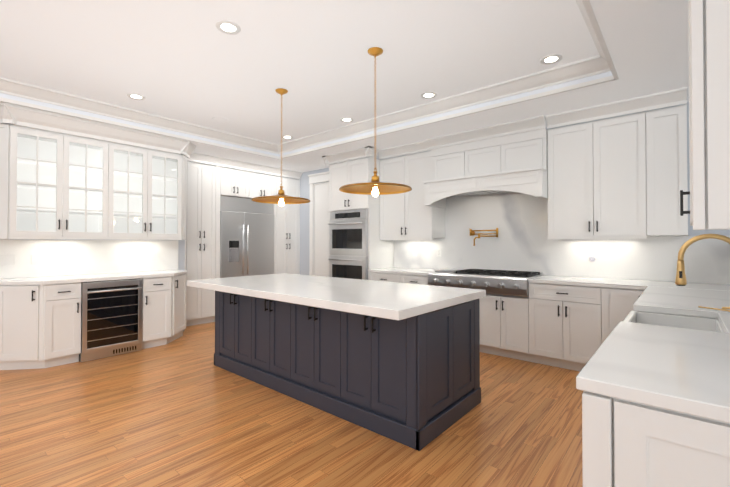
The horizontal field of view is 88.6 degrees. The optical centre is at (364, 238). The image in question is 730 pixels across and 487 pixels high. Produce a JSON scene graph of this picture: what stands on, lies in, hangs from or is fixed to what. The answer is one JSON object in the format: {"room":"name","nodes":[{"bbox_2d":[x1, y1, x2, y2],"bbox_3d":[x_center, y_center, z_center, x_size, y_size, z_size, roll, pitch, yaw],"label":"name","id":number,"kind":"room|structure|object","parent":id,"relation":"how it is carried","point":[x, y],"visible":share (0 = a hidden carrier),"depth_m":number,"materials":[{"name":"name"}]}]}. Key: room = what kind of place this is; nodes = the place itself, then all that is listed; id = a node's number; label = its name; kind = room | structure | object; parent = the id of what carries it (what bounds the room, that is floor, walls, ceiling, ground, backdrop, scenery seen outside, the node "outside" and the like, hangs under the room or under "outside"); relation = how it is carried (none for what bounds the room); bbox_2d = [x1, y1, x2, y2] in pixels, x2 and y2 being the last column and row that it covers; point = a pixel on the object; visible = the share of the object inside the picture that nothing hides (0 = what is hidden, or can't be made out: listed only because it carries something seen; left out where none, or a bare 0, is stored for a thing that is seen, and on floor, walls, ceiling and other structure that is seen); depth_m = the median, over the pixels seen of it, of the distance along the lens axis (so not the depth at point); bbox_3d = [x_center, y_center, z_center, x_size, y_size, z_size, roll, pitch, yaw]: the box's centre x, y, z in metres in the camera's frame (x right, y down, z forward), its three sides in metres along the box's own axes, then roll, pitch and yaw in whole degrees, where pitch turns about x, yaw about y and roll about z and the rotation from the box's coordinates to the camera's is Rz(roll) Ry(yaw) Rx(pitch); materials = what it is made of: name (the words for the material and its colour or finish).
{"room":"kitchen","nodes":[
{"label":"kitchen","id":0,"kind":"room"},
{"bbox_2d":[8,239,184,330],"bbox_3d":[-4.246,-0.108,3.743,0.100,2.900,4.780,-1,-1,40],"label":"wall","id":1,"kind":"structure","parent":0,"point":[181,254],"depth_m":5.48,"materials":[{"name":"grey paint"}]},
{"bbox_2d":[0,239,177,278],"bbox_3d":[-3.348,0.226,4.705,0.020,0.425,1.947,-1,-1,40],"label":"backsplash","id":2,"kind":"structure","parent":1,"relation":"attached to","point":[22,258],"depth_m":4.57,"materials":[{"name":"white stone"}]},
{"bbox_2d":[0,102,195,239],"bbox_3d":[-3.167,-0.669,4.562,0.460,1.357,2.193,-1,-1,40],"label":"wall cabinet","id":3,"kind":"object","parent":1,"relation":"attached to","point":[65,177],"visible":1,"depth_m":4.44,"materials":[{"name":"white wood"}]},
{"bbox_2d":[0,322,582,486],"bbox_3d":[-1.452,1.358,2.971,7.100,0.050,7.240,-1,-1,40],"label":"floor","id":4,"kind":"structure","parent":0,"point":[183,411],"depth_m":2.56,"materials":[{"name":"brown wood"}]},
{"bbox_2d":[0,274,186,369],"bbox_3d":[-3.099,0.914,4.487,0.670,0.874,1.919,-1,-1,40],"label":"base cabinet","id":5,"kind":"object","parent":4,"relation":"on","point":[40,326],"visible":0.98,"depth_m":3.90,"materials":[{"name":"white wood"}]},
{"bbox_2d":[0,270,186,284],"bbox_3d":[-3.101,0.456,4.494,0.633,0.038,1.949,-1,-1,40],"label":"countertop","id":6,"kind":"structure","parent":5,"relation":"on","point":[78,278],"depth_m":4.20,"materials":[{"name":"white stone"}]},
{"bbox_2d":[79,278,142,361],"bbox_3d":[-3.078,0.914,4.452,0.681,0.864,0.594,-1,-1,40],"label":"wine fridge","id":7,"kind":"object","parent":4,"relation":"on","point":[111,317],"visible":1,"depth_m":4.26,"materials":[{"name":"silver metal"}]},
{"bbox_2d":[185,152,222,325],"bbox_3d":[-2.833,0.019,6.116,0.743,2.699,0.666,-1,-1,40],"label":"pantry cabinet","id":8,"kind":"object","parent":4,"relation":"on","point":[202,250],"visible":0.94,"depth_m":5.95,"materials":[{"name":"white wood"}]},
{"bbox_2d":[220,196,273,277],"bbox_3d":[-2.265,0.334,6.772,0.736,2.085,1.062,-1,-1,40],"label":"refrigerator","id":9,"kind":"object","parent":4,"relation":"on","point":[246,236],"visible":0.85,"depth_m":6.51,"materials":[{"name":"silver metal"}]},
{"bbox_2d":[274,168,301,273],"bbox_3d":[-1.724,0.034,7.425,0.743,2.699,0.616,-1,-1,40],"label":"pantry cabinet","id":10,"kind":"object","parent":4,"relation":"on","point":[286,238],"visible":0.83,"depth_m":7.23,"materials":[{"name":"white wood"}]},
{"bbox_2d":[214,291,480,450],"bbox_3d":[-0.340,0.913,3.515,2.560,0.854,0.962,-1,-1,40],"label":"kitchen island","id":11,"kind":"object","parent":4,"relation":"on","point":[413,382],"visible":0.75,"depth_m":2.78,"materials":[{"name":"grey wood"}]},
{"bbox_2d":[187,273,485,320],"bbox_3d":[-0.419,0.454,3.473,2.660,0.058,1.245,-1,-1,40],"label":"island countertop","id":12,"kind":"structure","parent":11,"relation":"on","point":[392,300],"depth_m":2.94,"materials":[{"name":"white stone"}]},
{"bbox_2d":[322,146,393,279],"bbox_3d":[-0.083,0.018,5.971,0.980,2.699,0.713,-1,-1,40],"label":"tall cabinet","id":13,"kind":"object","parent":4,"relation":"on","point":[380,252],"visible":0.46,"depth_m":5.69,"materials":[{"name":"white wood"}]},
{"bbox_2d":[328,209,367,279],"bbox_3d":[-0.099,0.232,5.950,0.786,1.334,0.687,-1,-1,40],"label":"double oven","id":14,"kind":"object","parent":13,"relation":"in","point":[348,243],"visible":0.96,"depth_m":5.70,"materials":[{"name":"silver metal"}]},
{"bbox_2d":[369,272,643,370],"bbox_3d":[1.487,0.915,4.659,3.240,0.874,0.670,-1,-1,40],"label":"base cabinet","id":15,"kind":"object","parent":4,"relation":"on","point":[571,327],"visible":0.38,"depth_m":3.90,"materials":[{"name":"white wood"}]},
{"bbox_2d":[369,267,729,290],"bbox_3d":[1.742,0.455,4.453,3.897,0.038,0.634,-1,-1,40],"label":"countertop","id":16,"kind":"structure","parent":15,"relation":"on","point":[604,282],"depth_m":3.76,"materials":[{"name":"white stone"}]},
{"bbox_2d":[428,268,542,297],"bbox_3d":[1.447,0.522,4.608,1.214,0.255,0.675,-1,-1,40],"label":"range","id":17,"kind":"object","parent":16,"relation":"on","point":[507,283],"visible":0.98,"depth_m":4.35,"materials":[{"name":"silver metal"}]},
{"bbox_2d":[582,391,729,486],"bbox_3d":[1.038,0.875,1.071,0.632,0.874,0.490,-1,-1,40],"label":"base cabinet","id":18,"kind":"object","parent":4,"relation":"on","point":[625,443],"depth_m":0.98,"materials":[{"name":"white wood"}]},
{"bbox_2d":[576,286,729,422],"bbox_3d":[1.817,0.428,2.017,0.635,0.038,2.983,-1,-1,40],"label":"countertop","id":19,"kind":"structure","parent":18,"relation":"on","point":[683,370],"depth_m":1.22,"materials":[{"name":"white stone"}]},
{"bbox_2d":[624,311,724,332],"bbox_3d":[1.622,0.576,1.975,0.418,0.255,0.678,-1,-1,40],"label":"sink","id":20,"kind":"object","parent":19,"relation":"in","point":[692,322],"visible":0.08,"depth_m":2.20,"materials":[{"name":"white ceramic"}]},
{"bbox_2d":[675,234,729,311],"bbox_3d":[1.633,0.189,1.754,0.278,0.432,0.222,-1,-1,40],"label":"faucet","id":21,"kind":"object","parent":19,"relation":"on","point":[680,279],"visible":1,"depth_m":1.87,"materials":[{"name":"gold metal"}]},
{"bbox_2d":[0,0,688,176],"bbox_3d":[-1.452,-1.506,3.004,7.100,0.280,7.240,-1,-1,40],"label":"ceiling","id":22,"kind":"structure","parent":0,"point":[187,61],"depth_m":3.19,"materials":[{"name":"white paint"}]},
{"bbox_2d":[127,93,145,99],"bbox_3d":[-2.499,-1.551,4.088,0.175,0.006,0.175,0,-1,-5],"label":"recessed light","id":23,"kind":"object","parent":22,"relation":"in","point":[133,96],"depth_m":4.08,"materials":[{"name":"white plastic"}]},
{"bbox_2d":[0,77,275,158],"bbox_3d":[-3.077,-1.450,4.210,0.120,0.206,5.220,-1,-1,40],"label":"crown molding","id":24,"kind":"structure","parent":22,"relation":"attached to","point":[7,86],"depth_m":4.42,"materials":[{"name":"white wood"}]},
{"bbox_2d":[216,21,240,34],"bbox_3d":[-1.014,-1.565,2.778,0.175,0.006,0.175,0,-1,-5],"label":"recessed light","id":25,"kind":"object","parent":22,"relation":"in","point":[229,27],"depth_m":2.77,"materials":[{"name":"white plastic"}]},
{"bbox_2d":[251,88,309,205],"bbox_3d":[-0.875,-0.947,3.925,0.600,1.216,0.600,-1,-1,40],"label":"pendant light","id":26,"kind":"object","parent":22,"relation":"hanging from","point":[281,198],"visible":0.98,"depth_m":3.92,"materials":[{"name":"gold metal"}]},
{"bbox_2d":[281,136,292,138],"bbox_3d":[-1.174,-1.533,5.652,0.175,0.006,0.175,0,-1,-5],"label":"recessed light","id":27,"kind":"object","parent":22,"relation":"in","point":[284,137],"depth_m":5.66,"materials":[{"name":"white plastic"}]},
{"bbox_2d":[340,118,352,121],"bbox_3d":[-0.235,-1.542,4.858,0.175,0.006,0.175,0,-1,-5],"label":"recessed light","id":28,"kind":"object","parent":22,"relation":"in","point":[342,119],"depth_m":4.84,"materials":[{"name":"white plastic"}]},
{"bbox_2d":[339,47,411,196],"bbox_3d":[0.086,-0.956,3.111,0.600,1.216,0.600,-1,-1,40],"label":"pendant light","id":29,"kind":"object","parent":22,"relation":"hanging from","point":[374,187],"visible":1,"depth_m":3.12,"materials":[{"name":"gold metal"}]},
{"bbox_2d":[421,92,436,98],"bbox_3d":[0.690,-1.551,4.047,0.175,0.006,0.175,0,-1,-5],"label":"recessed light","id":30,"kind":"object","parent":22,"relation":"in","point":[427,95],"depth_m":4.05,"materials":[{"name":"white plastic"}]},
{"bbox_2d":[276,59,597,158],"bbox_3d":[0.330,-1.445,4.666,4.470,0.206,0.120,-1,-1,40],"label":"crown molding","id":31,"kind":"structure","parent":22,"relation":"attached to","point":[579,69],"depth_m":4.08,"materials":[{"name":"white wood"}]},
{"bbox_2d":[540,54,561,64],"bbox_3d":[1.621,-1.560,3.259,0.175,0.006,0.175,0,-1,-5],"label":"recessed light","id":32,"kind":"object","parent":22,"relation":"in","point":[550,59],"depth_m":3.26,"materials":[{"name":"white plastic"}]},
{"bbox_2d":[576,0,618,83],"bbox_3d":[0.433,-1.483,1.237,0.120,0.206,5.220,-1,-1,40],"label":"crown molding","id":33,"kind":"structure","parent":22,"relation":"attached to","point":[601,62],"depth_m":2.86,"materials":[{"name":"white wood"}]},
{"bbox_2d":[286,101,729,284],"bbox_3d":[0.856,-0.086,5.712,6.900,2.900,0.100,-1,-1,40],"label":"wall","id":34,"kind":"structure","parent":0,"point":[304,224],"depth_m":7.31,"materials":[{"name":"grey paint"}]},
{"bbox_2d":[308,171,328,275],"bbox_3d":[-0.676,0.066,6.981,1.020,2.625,0.142,-1,-1,40],"label":"door frame","id":35,"kind":"structure","parent":34,"relation":"attached to","point":[318,178],"depth_m":7.21,"materials":[{"name":"white wood"}]},
{"bbox_2d":[314,183,329,276],"bbox_3d":[-0.660,0.164,6.998,0.742,2.414,0.087,-1,-1,40],"label":"door","id":36,"kind":"structure","parent":34,"relation":"in","point":[322,219],"depth_m":7.07,"materials":[{"name":"white wood"}]},
{"bbox_2d":[424,115,547,207],"bbox_3d":[1.516,-0.897,4.691,1.458,0.899,0.585,-1,-1,40],"label":"range hood","id":37,"kind":"object","parent":34,"relation":"attached to","point":[509,157],"visible":0.98,"depth_m":4.49,"materials":[{"name":"white painted wood"}]},
{"bbox_2d":[378,87,687,239],"bbox_3d":[1.674,-0.668,4.661,3.545,1.357,0.453,-1,-1,40],"label":"upper cabinet","id":38,"kind":"object","parent":34,"relation":"attached to","point":[621,177],"visible":1,"depth_m":3.82,"materials":[{"name":"white wood"}]},
{"bbox_2d":[394,192,729,284],"bbox_3d":[1.958,-0.105,4.703,3.912,1.085,0.013,-1,-1,40],"label":"backsplash","id":39,"kind":"structure","parent":34,"relation":"attached to","point":[521,241],"depth_m":4.58,"materials":[{"name":"stone"}]},
{"bbox_2d":[437,249,440,256],"bbox_3d":[1.072,0.204,5.437,0.070,0.115,0.007,-1,-1,40],"label":"electrical outlet","id":40,"kind":"object","parent":39,"relation":"attached to","point":[438,250],"depth_m":5.43,"materials":[{"name":"white plastic"}]},
{"bbox_2d":[470,228,497,245],"bbox_3d":[1.506,-0.025,4.885,0.408,0.230,0.292,-1,-1,40],"label":"pot filler","id":41,"kind":"object","parent":39,"relation":"attached to","point":[472,232],"visible":1,"depth_m":4.82,"materials":[{"name":"gold metal"}]},
{"bbox_3d":[1.219,-0.142,0.726,0.100,2.900,7.240,-1,-1,40],"label":"wall","id":42,"kind":"structure","parent":0,"visible":0},
{"bbox_2d":[680,0,729,229],"bbox_3d":[1.361,-0.706,1.302,0.415,1.356,0.548,-1,-1,40],"label":"upper cabinet","id":43,"kind":"object","parent":42,"relation":"attached to","point":[709,83],"visible":1,"depth_m":1.18,"materials":[{"name":"white wood"}]},
{"bbox_3d":[-2.610,-0.071,7.036,0.100,2.900,2.560,-1,-1,40],"label":"wall","id":44,"kind":"structure","parent":0,"visible":0},
{"bbox_2d":[220,158,276,198],"bbox_3d":[-2.270,-1.020,6.792,0.743,0.604,1.074,-1,-1,40],"label":"cabinet","id":45,"kind":"object","parent":44,"relation":"attached to","point":[240,183],"visible":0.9,"depth_m":6.54,"materials":[{"name":"white wood"}]}
]}

